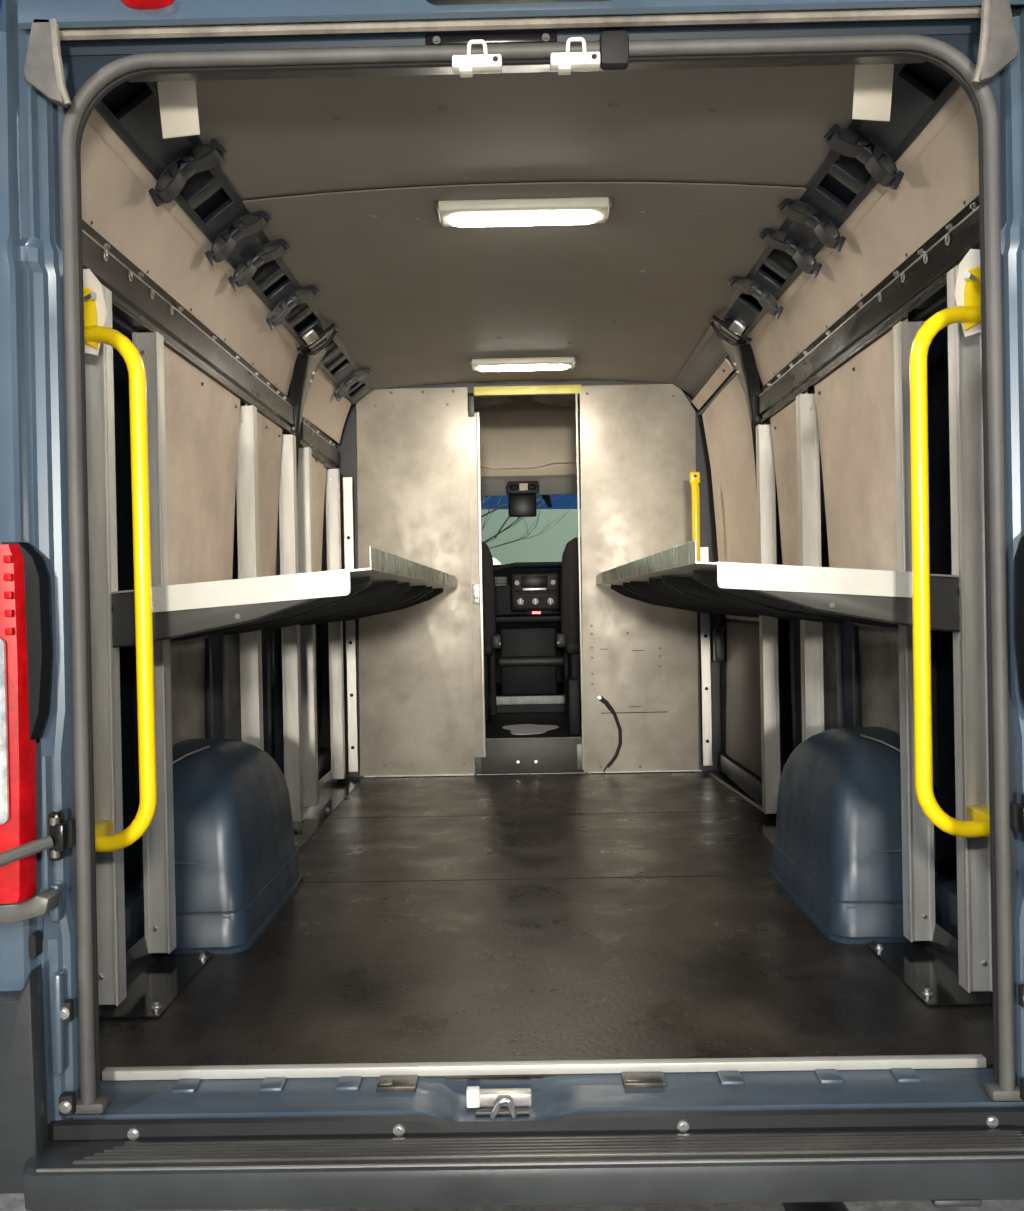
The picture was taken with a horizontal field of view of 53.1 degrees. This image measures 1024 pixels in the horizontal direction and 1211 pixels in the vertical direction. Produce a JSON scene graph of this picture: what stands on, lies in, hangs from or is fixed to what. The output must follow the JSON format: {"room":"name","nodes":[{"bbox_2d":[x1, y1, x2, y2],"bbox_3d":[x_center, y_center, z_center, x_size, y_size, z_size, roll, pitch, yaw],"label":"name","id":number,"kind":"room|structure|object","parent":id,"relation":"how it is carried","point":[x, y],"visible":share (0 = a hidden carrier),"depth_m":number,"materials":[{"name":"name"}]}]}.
{"room":"vehicle interior","nodes":[
{"label":"vehicle interior","id":0,"kind":"room"},
{"bbox_2d":[112,311,330,950],"bbox_3d":[-0.918,-0.006,4.539,0.151,1.991,5.400,-1,0,1],"label":"wall","id":1,"kind":"structure","parent":0,"point":[225,648],"depth_m":2.70,"materials":[{"name":"metal"}]},
{"bbox_2d":[85,284,126,1005],"bbox_3d":[-0.882,0.086,2.196,0.062,1.530,0.050,-1,0,1],"label":"upright","id":2,"kind":"object","parent":1,"relation":"attached to","point":[99,379],"visible":0.53,"depth_m":2.18,"materials":[{"name":"metal"}]},
{"bbox_2d":[83,269,156,851],"bbox_3d":[-0.814,-0.090,2.102,0.194,1.180,0.155,-1,0,1],"label":"grab rail","id":3,"kind":"object","parent":2,"relation":"attached to","point":[96,333],"visible":0.7,"depth_m":2.03,"materials":[{"name":"metal"}]},
{"bbox_2d":[111,546,456,647],"bbox_3d":[-0.584,-0.024,3.606,0.602,0.209,2.869,-1,0,1],"label":"wall shelf","id":4,"kind":"object","parent":2,"relation":"attached to","point":[392,582],"visible":0.98,"depth_m":2.18,"materials":[{"name":"metal"}]},
{"bbox_2d":[132,331,175,953],"bbox_3d":[-0.879,0.092,2.516,0.062,1.515,0.050,-1,0,1],"label":"upright","id":5,"kind":"object","parent":1,"relation":"attached to","point":[158,839],"visible":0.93,"depth_m":2.50,"materials":[{"name":"metal"}]},
{"bbox_2d":[132,635,213,800],"bbox_3d":[-0.960,0.284,2.931,0.027,0.430,0.610,-1,0,1],"label":"board","id":6,"kind":"object","parent":1,"relation":"attached to","point":[190,659],"visible":0.3,"depth_m":3.05,"materials":[{"name":"grey wood"}]},
{"bbox_2d":[82,219,293,433],"bbox_3d":[-0.889,-0.745,2.965,0.033,0.140,2.200,-1,0,1],"label":"rail","id":7,"kind":"object","parent":1,"relation":"attached to","point":[136,297],"visible":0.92,"depth_m":2.71,"materials":[{"name":"silver metal"}]},
{"bbox_2d":[81,122,297,395],"bbox_3d":[-0.869,-0.904,2.954,0.075,0.174,2.180,-1,0,1],"label":"wall panel","id":8,"kind":"object","parent":1,"relation":"attached to","point":[116,204],"visible":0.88,"depth_m":2.63,"materials":[{"name":"beige wood"}]},
{"bbox_2d":[164,345,239,584],"bbox_3d":[-0.908,-0.317,2.952,0.054,0.710,0.810,-1,0,1],"label":"board","id":9,"kind":"object","parent":1,"relation":"attached to","point":[202,416],"visible":0.63,"depth_m":2.97,"materials":[{"name":"beige wood"}]},
{"bbox_2d":[236,405,263,750],"bbox_3d":[-0.870,0.092,3.406,0.062,1.505,0.050,-1,0,1],"label":"upright","id":10,"kind":"object","parent":1,"relation":"attached to","point":[247,495],"visible":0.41,"depth_m":3.39,"materials":[{"name":"metal"}]},
{"bbox_2d":[245,404,282,576],"bbox_3d":[-0.901,-0.321,3.692,0.054,0.710,0.510,-1,0,1],"label":"board","id":11,"kind":"object","parent":1,"relation":"attached to","point":[269,435],"visible":0.56,"depth_m":3.79,"materials":[{"name":"beige wood"}]},
{"bbox_2d":[279,434,302,821],"bbox_3d":[-0.864,0.089,3.996,0.062,1.505,0.050,-1,0,1],"label":"upright","id":12,"kind":"object","parent":1,"relation":"attached to","point":[288,526],"visible":0.69,"depth_m":3.98,"materials":[{"name":"metal"}]},
{"bbox_2d":[297,447,318,806],"bbox_3d":[-0.861,0.090,4.296,0.062,1.500,0.050,-1,0,1],"label":"upright","id":13,"kind":"object","parent":1,"relation":"attached to","point":[304,476],"visible":0.73,"depth_m":4.28,"materials":[{"name":"metal"}]},
{"bbox_2d":[289,344,326,473],"bbox_3d":[-0.824,-0.105,4.068,0.197,1.850,0.220,-1,0,1],"label":"pillar","id":14,"kind":"structure","parent":1,"relation":"attached to","point":[305,367],"depth_m":4.07,"materials":[{"name":"black paint"}]},
{"bbox_2d":[312,456,325,571],"bbox_3d":[-0.892,-0.326,4.582,0.054,0.710,0.510,-1,0,1],"label":"board","id":15,"kind":"object","parent":1,"relation":"attached to","point":[318,468],"visible":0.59,"depth_m":4.71,"materials":[{"name":"beige wood"}]},
{"bbox_2d":[299,416,338,468],"bbox_3d":[-0.872,-0.729,4.655,0.033,0.140,0.820,-1,0,1],"label":"rail","id":16,"kind":"object","parent":1,"relation":"attached to","point":[323,448],"visible":0.97,"depth_m":4.59,"materials":[{"name":"silver metal"}]},
{"bbox_2d":[302,373,350,443],"bbox_3d":[-0.843,-0.901,4.654,0.075,0.199,0.862,-1,0,2],"label":"board","id":17,"kind":"object","parent":1,"relation":"attached to","point":[322,409],"visible":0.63,"depth_m":4.65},
{"bbox_2d":[325,468,345,778],"bbox_3d":[-0.855,0.089,4.956,0.062,1.495,0.050,-1,0,1],"label":"upright","id":18,"kind":"object","parent":1,"relation":"attached to","point":[332,481],"visible":0.91,"depth_m":4.94,"materials":[{"name":"metal"}]},
{"bbox_2d":[0,0,1023,1123],"bbox_3d":[0.042,-0.057,1.852,2.110,2.085,0.234,-1,0,1],"label":"door frame","id":19,"kind":"structure","parent":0,"point":[33,432],"depth_m":1.79,"materials":[{"name":"blue paint"}]},
{"bbox_2d":[0,964,47,1193],"bbox_3d":[-0.848,0.797,1.731,0.110,0.372,0.047,-1,0,1],"label":"bumper cover","id":20,"kind":"object","parent":19,"relation":"attached to","point":[23,1097],"visible":0.8,"depth_m":1.71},
{"bbox_2d":[0,542,59,922],"bbox_3d":[-0.892,0.213,1.728,0.225,0.638,0.072,-1,0,1],"label":"tail light","id":21,"kind":"object","parent":19,"relation":"attached to","point":[26,627],"visible":1,"depth_m":1.72,"materials":[{"name":"red"}]},
{"bbox_2d":[0,810,71,866],"bbox_3d":[-0.833,0.399,1.690,0.041,0.089,0.226,-1,0,40],"label":"hinge","id":22,"kind":"object","parent":19,"relation":"attached to","point":[59,839],"visible":1,"depth_m":1.74,"materials":[{"name":"black paint"}]},
{"bbox_2d":[59,1092,75,1115],"bbox_3d":[-0.775,0.869,1.783,0.024,0.036,0.026,-1,0,1],"label":"bolt","id":23,"kind":"object","parent":19,"relation":"attached to","point":[67,1100],"visible":1,"depth_m":1.78,"materials":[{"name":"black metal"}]},
{"bbox_2d":[120,0,175,9],"bbox_3d":[-0.618,-1.041,1.741,0.100,0.061,0.070,-1,0,1],"label":"marker light","id":24,"kind":"object","parent":19,"relation":"attached to","point":[134,4],"visible":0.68,"depth_m":1.73,"materials":[{"name":"red plastic"}]},
{"bbox_2d":[376,1075,417,1091],"bbox_3d":[-0.210,0.876,1.880,0.072,0.014,0.046,-1,0,1],"label":"clip","id":25,"kind":"object","parent":19,"relation":"on","point":[408,1082],"visible":1,"depth_m":1.87,"materials":[{"name":"grey metal"}]},
{"bbox_2d":[452,39,501,76],"bbox_3d":[-0.061,-0.945,1.773,0.086,0.050,0.037,-1,0,1],"label":"latch","id":26,"kind":"object","parent":19,"relation":"in","point":[467,65],"depth_m":1.76,"materials":[{"name":"beige paint"}]},
{"bbox_2d":[425,31,556,44],"bbox_3d":[-0.036,-0.989,1.786,0.230,0.021,0.015,-1,0,1],"label":"bracket","id":27,"kind":"object","parent":19,"relation":"attached to","point":[528,36],"visible":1,"depth_m":1.78,"materials":[{"name":"metal"}]},
{"bbox_2d":[466,1086,531,1118],"bbox_3d":[-0.023,0.890,1.843,0.117,0.039,0.065,-1,0,1],"label":"latch","id":28,"kind":"object","parent":19,"relation":"in","point":[476,1097],"depth_m":1.85,"materials":[{"name":"metal"}]},
{"bbox_2d":[426,0,610,4],"bbox_3d":[0.017,-1.061,1.720,0.330,0.086,0.059,-1,0,1],"label":"brake light","id":29,"kind":"object","parent":19,"relation":"attached to","point":[434,2],"visible":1,"depth_m":1.73,"materials":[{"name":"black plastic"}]},
{"bbox_2d":[24,0,1018,107],"bbox_3d":[0.012,-0.943,1.751,1.686,0.146,0.046,-1,0,1],"label":"seal","id":30,"kind":"object","parent":19,"relation":"attached to","point":[998,43],"visible":0.99,"depth_m":1.75,"materials":[{"name":"rubber"}]},
{"bbox_2d":[23,1128,1023,1210],"bbox_3d":[0.072,0.940,1.710,1.745,0.088,0.132,-1,0,1],"label":"step","id":31,"kind":"structure","parent":19,"relation":"attached to","point":[953,1167],"depth_m":1.65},
{"bbox_2d":[48,1107,1023,1141],"bbox_3d":[0.060,0.898,1.770,1.740,0.034,0.016,-1,0,1],"label":"sill cover","id":32,"kind":"structure","parent":19,"relation":"attached to","point":[969,1117],"depth_m":1.77,"materials":[{"name":"black plastic"}]},
{"bbox_2d":[60,34,1022,1113],"bbox_3d":[0.042,-0.052,1.800,1.670,1.859,0.038,-1,0,1],"label":"seal","id":33,"kind":"object","parent":19,"relation":"attached to","point":[937,52],"visible":0.98,"depth_m":1.79,"materials":[{"name":"grey rubber"}]},
{"bbox_2d":[599,31,628,70],"bbox_3d":[0.177,-0.962,1.778,0.050,0.060,0.030,-1,0,1],"label":"wrap","id":34,"kind":"object","parent":33,"relation":"attached to","point":[614,45],"visible":0.99,"depth_m":1.76,"materials":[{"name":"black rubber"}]},
{"bbox_2d":[102,1054,985,1080],"bbox_3d":[0.056,0.862,1.912,1.642,0.018,0.020,-1,0,1],"label":"trim","id":35,"kind":"structure","parent":19,"relation":"attached to","point":[959,1060],"depth_m":1.91,"materials":[{"name":"metal"}]},
{"bbox_2d":[550,37,600,74],"bbox_3d":[0.109,-0.948,1.771,0.086,0.050,0.037,-1,0,1],"label":"latch","id":36,"kind":"object","parent":19,"relation":"in","point":[563,63],"depth_m":1.76,"materials":[{"name":"beige paint"}]},
{"bbox_2d":[621,1072,662,1087],"bbox_3d":[0.238,0.867,1.875,0.072,0.014,0.046,-1,0,1],"label":"clip","id":37,"kind":"object","parent":19,"relation":"on","point":[629,1079],"visible":1,"depth_m":1.86,"materials":[{"name":"grey metal"}]},
{"bbox_2d":[781,1202,848,1210],"bbox_3d":[0.566,1.130,1.936,0.098,0.149,0.345,-1,0,1],"label":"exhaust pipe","id":38,"kind":"object","parent":19,"relation":"attached to","point":[794,1206],"visible":0.09,"depth_m":1.83,"materials":[{"name":"grey metal"}]},
{"bbox_2d":[1014,534,1023,703],"bbox_3d":[0.976,0.177,1.710,0.240,0.638,0.072,-1,0,1],"label":"tail light","id":39,"kind":"object","parent":19,"relation":"attached to","point":[1019,556],"visible":1,"depth_m":1.73,"materials":[{"name":"black"}]},
{"bbox_2d":[1014,794,1023,841],"bbox_3d":[0.876,0.364,1.744,0.030,0.084,0.038,-1,0,1],"label":"bracket","id":40,"kind":"object","parent":19,"relation":"attached to","point":[1018,807],"visible":1,"depth_m":1.74,"materials":[{"name":"metal"}]},
{"bbox_2d":[320,380,721,776],"bbox_3d":[0.073,-0.158,5.163,2.100,2.070,0.052,-1,0,1],"label":"wall","id":41,"kind":"structure","parent":0,"point":[347,453],"depth_m":5.16,"materials":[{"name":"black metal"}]},
{"bbox_2d":[343,477,357,771],"bbox_3d":[-0.801,0.095,5.103,0.048,1.460,0.050,-1,0,1],"label":"corner angle","id":42,"kind":"object","parent":41,"relation":"attached to","point":[347,481],"visible":0.85,"depth_m":5.08,"materials":[{"name":"metal"}]},
{"bbox_2d":[356,387,474,776],"bbox_3d":[-0.492,-0.116,5.131,0.575,1.941,0.018,-1,0,1],"label":"partition panel","id":43,"kind":"object","parent":41,"relation":"attached to","point":[416,661],"visible":0.82,"depth_m":5.13,"materials":[{"name":"metal"}]},
{"bbox_2d":[468,396,485,756],"bbox_3d":[-0.348,-0.140,5.149,0.398,1.810,0.048,-1,0,1],"label":"door","id":44,"kind":"structure","parent":41,"relation":"in","point":[473,418],"depth_m":5.14,"materials":[{"name":"metal"}]},
{"bbox_2d":[474,385,581,396],"bbox_3d":[0.079,-1.076,5.136,0.537,0.043,0.036,-1,0,1],"label":"trim","id":45,"kind":"structure","parent":41,"relation":"attached to","point":[540,389],"depth_m":5.12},
{"bbox_2d":[481,738,584,773],"bbox_3d":[0.106,0.759,5.173,0.520,0.175,0.020,-1,0,1],"label":"trim","id":46,"kind":"structure","parent":41,"relation":"attached to","point":[553,755],"depth_m":5.16,"materials":[{"name":"grey metal"}]},
{"bbox_2d":[575,384,701,772],"bbox_3d":[0.633,-0.135,5.132,0.596,1.936,0.042,-1,0,1],"label":"partition panel","id":47,"kind":"object","parent":41,"relation":"attached to","point":[638,442],"visible":0.98,"depth_m":5.12,"materials":[{"name":"metal"}]},
{"bbox_2d":[598,696,621,772],"bbox_3d":[0.489,0.640,5.112,0.118,0.385,0.021,-1,0,1],"label":"cable","id":48,"kind":"object","parent":47,"relation":"hanging from","point":[603,700],"visible":1,"depth_m":5.11,"materials":[{"name":"black rubber"}]},
{"bbox_2d":[690,472,699,561],"bbox_3d":[0.891,-0.331,4.900,0.047,0.583,0.324,-1,0,15],"label":"grab bar","id":49,"kind":"object","parent":47,"relation":"attached to","point":[694,476],"visible":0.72,"depth_m":4.75,"materials":[{"name":"yellow paint"}]},
{"bbox_2d":[700,547,712,765],"bbox_3d":[0.958,0.251,5.087,0.048,1.080,0.050,-1,0,1],"label":"corner angle","id":50,"kind":"object","parent":41,"relation":"attached to","point":[704,551],"visible":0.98,"depth_m":5.06,"materials":[{"name":"metal"}]},
{"bbox_2d":[243,181,805,408],"bbox_3d":[0.048,-1.110,4.524,1.835,0.185,5.400,-1,0,1],"label":"roof","id":51,"kind":"structure","parent":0,"point":[562,400],"depth_m":5.88,"materials":[{"name":"paint"}]},
{"bbox_2d":[195,65,854,389],"bbox_3d":[0.039,-1.105,3.554,1.520,0.046,3.200,-1,0,1],"label":"ceiling","id":52,"kind":"structure","parent":0,"point":[412,298],"depth_m":2.74,"materials":[{"name":"plastic"}]},
{"bbox_2d":[87,81,373,404],"bbox_3d":[-0.743,-1.014,3.482,0.197,0.180,3.240,-1,0,1],"label":"roof rail","id":53,"kind":"object","parent":52,"relation":"attached to","point":[183,175],"visible":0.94,"depth_m":2.69,"materials":[{"name":"black plastic"}]},
{"bbox_2d":[157,81,199,138],"bbox_3d":[-0.684,-1.022,2.103,0.084,0.104,0.053,-1,0,1],"label":"cover plate","id":54,"kind":"object","parent":53,"relation":"attached to","point":[177,99],"visible":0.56,"depth_m":2.10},
{"bbox_2d":[297,324,337,355],"bbox_3d":[-0.741,-1.015,3.912,0.143,0.110,0.180,-1,0,1],"label":"bracket","id":55,"kind":"object","parent":53,"relation":"attached to","point":[313,340],"visible":1,"depth_m":3.87,"materials":[{"name":"black paint"}]},
{"bbox_2d":[469,357,576,370],"bbox_3d":[0.050,-1.105,4.702,0.484,0.037,0.136,-1,0,1],"label":"recessed light","id":56,"kind":"object","parent":52,"relation":"in","point":[533,363],"visible":1,"depth_m":4.64,"materials":[{"name":"white"}]},
{"bbox_2d":[478,365,567,370],"bbox_3d":[0.051,-1.094,4.712,0.412,0.013,0.072,-1,0,1],"label":"diffuser","id":57,"kind":"object","parent":56,"relation":"attached to","point":[480,367],"depth_m":4.69,"materials":[{"name":"white"}]},
{"bbox_2d":[435,197,612,226],"bbox_3d":[0.032,-1.092,2.852,0.484,0.037,0.136,-1,0,1],"label":"recessed light","id":58,"kind":"object","parent":52,"relation":"in","point":[578,210],"visible":1,"depth_m":2.81,"materials":[{"name":"beige paint"}]},
{"bbox_2d":[450,212,596,226],"bbox_3d":[0.033,-1.080,2.862,0.412,0.013,0.072,-1,0,1],"label":"diffuser","id":59,"kind":"object","parent":58,"relation":"attached to","point":[471,219],"depth_m":2.84,"materials":[{"name":"white"}]},
{"bbox_2d":[672,61,968,397],"bbox_3d":[0.822,-1.044,3.467,0.197,0.180,3.240,-1,0,1],"label":"roof rail","id":60,"kind":"object","parent":52,"relation":"attached to","point":[867,158],"visible":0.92,"depth_m":2.67,"materials":[{"name":"black plastic"}]},
{"bbox_2d":[691,359,736,414],"bbox_3d":[0.905,-0.972,4.596,0.058,0.079,0.860,-1,0,1],"label":"board","id":61,"kind":"object","parent":60,"relation":"attached to","point":[725,368],"visible":0.92,"depth_m":4.54,"materials":[{"name":"beige"}]},
{"bbox_2d":[709,315,751,346],"bbox_3d":[0.828,-1.045,3.897,0.143,0.110,0.180,-1,0,1],"label":"bracket","id":62,"kind":"object","parent":60,"relation":"attached to","point":[735,330],"visible":1,"depth_m":3.85,"materials":[{"name":"black paint"}]},
{"bbox_2d":[852,64,893,121],"bbox_3d":[0.736,-1.050,2.089,0.084,0.104,0.053,-1,0,1],"label":"cover plate","id":63,"kind":"object","parent":60,"relation":"attached to","point":[873,83],"visible":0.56,"depth_m":2.09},
{"bbox_2d":[474,395,580,484],"bbox_3d":[0.065,-0.992,6.015,1.700,0.442,1.662,-1,0,1],"label":"ceiling","id":64,"kind":"structure","parent":0,"point":[523,438],"depth_m":6.59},
{"bbox_2d":[481,479,505,495],"bbox_3d":[-0.282,-0.759,6.637,0.485,0.100,0.070,-1,0,1],"label":"sun visor","id":65,"kind":"object","parent":64,"relation":"attached to","point":[497,487],"visible":0.44,"depth_m":6.63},
{"bbox_2d":[506,481,538,516],"bbox_3d":[0.069,-0.672,6.522,0.212,0.225,0.148,-1,0,1],"label":"console","id":66,"kind":"object","parent":64,"relation":"attached to","point":[521,494],"visible":1,"depth_m":6.46,"materials":[{"name":"grey plastic"}]},
{"bbox_2d":[508,494,536,516],"bbox_3d":[0.066,-0.632,6.474,0.178,0.145,0.025,-1,0,1],"label":"mirror","id":67,"kind":"object","parent":66,"relation":"attached to","point":[519,505],"depth_m":6.46,"materials":[{"name":"black glass"}]},
{"bbox_2d":[539,478,580,494],"bbox_3d":[0.436,-0.772,6.630,0.520,0.100,0.070,-1,0,1],"label":"sun visor","id":68,"kind":"object","parent":64,"relation":"attached to","point":[547,486],"visible":0.56,"depth_m":6.62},
{"bbox_2d":[495,646,563,682],"bbox_3d":[0.105,0.355,7.471,2.000,1.160,0.020,-1,0,1],"label":"wall","id":69,"kind":"structure","parent":0,"point":[560,651],"depth_m":7.46,"materials":[{"name":"black"}]},
{"bbox_2d":[493,562,561,633],"bbox_3d":[0.093,-0.022,6.962,1.900,0.519,0.954,-1,0,1],"label":"dashboard","id":70,"kind":"object","parent":69,"relation":"attached to","point":[528,594],"visible":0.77,"depth_m":6.54,"materials":[{"name":"grey plastic"}]},
{"bbox_2d":[481,509,580,564],"bbox_3d":[7.245,-0.574,23.228,46.000,3.620,5.000,-1,0,1],"label":"building","id":71,"kind":"structure","parent":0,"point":[548,546],"depth_m":20.79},
{"bbox_2d":[485,712,581,763],"bbox_3d":[0.100,0.726,6.230,1.900,0.128,2.146,-1,0,1],"label":"floor","id":72,"kind":"structure","parent":0,"point":[493,728],"depth_m":5.80,"materials":[{"name":"grey plastic"}]},
{"bbox_2d":[482,541,501,722],"bbox_3d":[-0.347,0.063,6.034,0.575,1.225,0.640,-1,0,1],"label":"seat","id":73,"kind":"object","parent":72,"relation":"on","point":[492,641],"visible":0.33,"depth_m":5.80,"materials":[{"name":"grey fabric"}]},
{"bbox_2d":[490,627,567,714],"bbox_3d":[0.111,0.382,6.405,0.504,0.564,0.352,-1,0,1],"label":"console","id":74,"kind":"object","parent":72,"relation":"on","point":[529,660],"visible":0.85,"depth_m":6.40,"materials":[{"name":"grey plastic"}]},
{"bbox_2d":[498,655,563,666],"bbox_3d":[0.119,0.343,6.336,0.410,0.055,0.170,-1,0,1],"label":"tray","id":75,"kind":"object","parent":74,"relation":"on","point":[505,660],"depth_m":6.25,"materials":[{"name":"grey plastic"}]},
{"bbox_2d":[496,682,564,712],"bbox_3d":[0.105,0.616,6.903,1.800,0.114,1.000,-1,0,1],"label":"step","id":76,"kind":"structure","parent":72,"relation":"on","point":[560,685],"depth_m":6.40,"materials":[{"name":"grey plastic"}]},
{"bbox_2d":[496,695,564,704],"bbox_3d":[0.119,0.590,6.394,0.440,0.050,0.014,-1,0,1],"label":"label strip","id":77,"kind":"object","parent":76,"relation":"attached to","point":[509,700],"visible":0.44,"depth_m":6.39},
{"bbox_2d":[502,724,558,734],"bbox_3d":[0.101,0.668,5.542,0.310,0.004,0.435,-1,0,1],"label":"plastic sheet","id":78,"kind":"object","parent":72,"relation":"on","point":[520,729],"visible":1,"depth_m":5.54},
{"bbox_2d":[555,537,582,720],"bbox_3d":[0.538,0.046,6.025,0.575,1.225,0.640,-1,0,1],"label":"seat","id":79,"kind":"object","parent":72,"relation":"on","point":[568,639],"visible":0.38,"depth_m":5.78,"materials":[{"name":"grey fabric"}]},
{"bbox_2d":[567,678,579,734],"bbox_3d":[0.321,0.524,5.345,0.057,0.285,0.150,-1,0,1],"label":"box","id":80,"kind":"object","parent":72,"relation":"on","point":[573,693],"visible":1,"depth_m":5.27,"materials":[{"name":"grey plastic"}]},
{"bbox_2d":[99,771,993,1080],"bbox_3d":[0.077,0.871,3.544,2.000,0.031,3.280,-1,0,1],"label":"floor","id":81,"kind":"structure","parent":0,"point":[634,915],"depth_m":2.53,"materials":[{"name":"black"}]},
{"bbox_2d":[99,935,212,1017],"bbox_3d":[-0.825,0.841,2.375,0.148,0.073,0.385,-1,0,1],"label":"mounting bracket","id":82,"kind":"object","parent":81,"relation":"on","point":[153,980],"visible":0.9,"depth_m":2.38,"materials":[{"name":"grey metal"}]},
{"bbox_2d":[140,738,302,953],"bbox_3d":[-0.807,0.631,2.935,0.275,0.489,0.723,-1,0,1],"label":"housing","id":83,"kind":"object","parent":81,"relation":"on","point":[236,857],"visible":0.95,"depth_m":2.67,"materials":[{"name":"blue paint"}]},
{"bbox_2d":[293,770,361,851],"bbox_3d":[-0.817,0.831,4.193,0.128,0.073,1.760,-1,0,1],"label":"kick plate","id":84,"kind":"object","parent":81,"relation":"on","point":[331,792],"visible":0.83,"depth_m":4.40,"materials":[{"name":"grey metal"}]},
{"bbox_2d":[752,823,775,844],"bbox_3d":[0.975,0.800,3.605,0.128,0.073,0.620,-1,0,1],"label":"kick plate","id":85,"kind":"object","parent":81,"relation":"on","point":[768,830],"visible":0.04,"depth_m":3.80,"materials":[{"name":"grey metal"}]},
{"bbox_2d":[768,726,936,943],"bbox_3d":[0.938,0.598,2.918,0.275,0.489,0.723,-1,0,1],"label":"housing","id":86,"kind":"object","parent":81,"relation":"on","point":[837,847],"visible":0.92,"depth_m":2.66,"materials":[{"name":"blue paint"}]},
{"bbox_2d":[866,923,992,1005],"bbox_3d":[0.953,0.806,2.358,0.148,0.073,0.385,-1,0,1],"label":"mounting bracket","id":87,"kind":"object","parent":81,"relation":"on","point":[930,969],"visible":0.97,"depth_m":2.36,"materials":[{"name":"grey metal"}]},
{"bbox_2d":[705,292,957,938],"bbox_3d":[1.057,-0.044,4.520,0.151,1.991,5.400,-1,0,1],"label":"wall","id":88,"kind":"structure","parent":0,"point":[837,637],"depth_m":2.65,"materials":[{"name":"metal"}]},
{"bbox_2d":[702,375,782,810],"bbox_3d":[1.014,-0.068,4.635,0.152,1.801,1.030,-1,0,1],"label":"door","id":89,"kind":"structure","parent":88,"relation":"in","point":[727,421],"depth_m":4.52,"materials":[{"name":"paint"}]},
{"bbox_2d":[721,336,763,490],"bbox_3d":[0.949,-0.139,4.050,0.197,1.850,0.220,-1,0,1],"label":"pillar","id":90,"kind":"structure","parent":88,"relation":"attached to","point":[742,358],"depth_m":4.05,"materials":[{"name":"black paint"}]},
{"bbox_2d":[756,424,780,813],"bbox_3d":[0.996,0.053,3.978,0.062,1.505,0.050,-1,0,1],"label":"upright","id":91,"kind":"object","parent":88,"relation":"attached to","point":[765,465],"visible":0.79,"depth_m":3.96,"materials":[{"name":"metal"}]},
{"bbox_2d":[597,540,959,631],"bbox_3d":[0.704,-0.048,3.594,0.602,0.209,2.869,-1,0,1],"label":"wall shelf","id":92,"kind":"object","parent":88,"relation":"attached to","point":[673,577],"visible":0.96,"depth_m":2.17,"materials":[{"name":"metal"}]},
{"bbox_2d":[770,392,806,565],"bbox_3d":[1.010,-0.358,3.663,0.054,0.710,0.490,-1,0,1],"label":"board","id":93,"kind":"object","parent":88,"relation":"attached to","point":[783,423],"visible":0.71,"depth_m":3.75,"materials":[{"name":"beige wood"}]},
{"bbox_2d":[796,393,824,741],"bbox_3d":[0.990,0.057,3.388,0.062,1.505,0.050,-1,0,1],"label":"upright","id":94,"kind":"object","parent":88,"relation":"attached to","point":[808,448],"visible":0.51,"depth_m":3.37,"materials":[{"name":"metal"}]},
{"bbox_2d":[814,319,907,570],"bbox_3d":[1.003,-0.354,2.924,0.054,0.710,0.790,-1,0,1],"label":"wall panel","id":95,"kind":"object","parent":88,"relation":"attached to","point":[855,402],"visible":0.66,"depth_m":2.94,"materials":[{"name":"beige wood"}]},
{"bbox_2d":[750,99,978,385],"bbox_3d":[0.942,-0.939,2.936,0.075,0.174,2.180,-1,0,1],"label":"wall panel","id":96,"kind":"object","parent":88,"relation":"attached to","point":[943,179],"visible":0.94,"depth_m":2.60,"materials":[{"name":"beige wood"}]},
{"bbox_2d":[759,195,979,421],"bbox_3d":[0.968,-0.780,2.927,0.033,0.140,2.160,-1,0,1],"label":"rail","id":97,"kind":"object","parent":88,"relation":"attached to","point":[918,281],"visible":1,"depth_m":2.65,"materials":[{"name":"silver metal"}]},
{"bbox_2d":[852,622,937,786],"bbox_3d":[1.078,0.245,2.911,0.027,0.430,0.610,-1,0,1],"label":"board","id":98,"kind":"object","parent":88,"relation":"attached to","point":[875,650],"visible":0.36,"depth_m":3.02,"materials":[{"name":"beige wood"}]},
{"bbox_2d":[893,321,935,941],"bbox_3d":[0.981,0.064,2.498,0.062,1.500,0.050,-1,0,1],"label":"upright","id":99,"kind":"object","parent":88,"relation":"attached to","point":[918,861],"visible":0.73,"depth_m":2.48,"materials":[{"name":"metal"}]},
{"bbox_2d":[947,265,992,992],"bbox_3d":[0.978,0.051,2.178,0.062,1.530,0.050,-1,0,1],"label":"upright","id":100,"kind":"object","parent":88,"relation":"attached to","point":[964,353],"visible":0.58,"depth_m":2.16,"materials":[{"name":"metal"}]},
{"bbox_2d":[909,249,989,837],"bbox_3d":[0.894,-0.122,2.085,0.209,1.180,0.155,-1,0,1],"label":"grab rail","id":101,"kind":"object","parent":100,"relation":"attached to","point":[967,312],"visible":0.75,"depth_m":2.02,"materials":[{"name":"metal"}]},
{"label":"outside","id":102,"kind":"structure","parent":0,"visible":0},
{"bbox_2d":[0,772,1023,1210],"bbox_3d":[0.218,1.425,16.807,80.000,0.040,90.000,-1,0,1],"label":"ground","id":103,"kind":"structure","parent":102,"point":[14,1201],"depth_m":2.51,"materials":[{"name":"concrete"}]},
{"bbox_2d":[481,495,575,548],"bbox_3d":[-1.460,-1.005,11.709,5.280,4.940,1.736,-1,0,13],"label":"bare tree","id":104,"kind":"object","parent":103,"relation":"on","point":[539,500],"visible":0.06,"depth_m":11.51,"materials":[{"name":"grey plant"}]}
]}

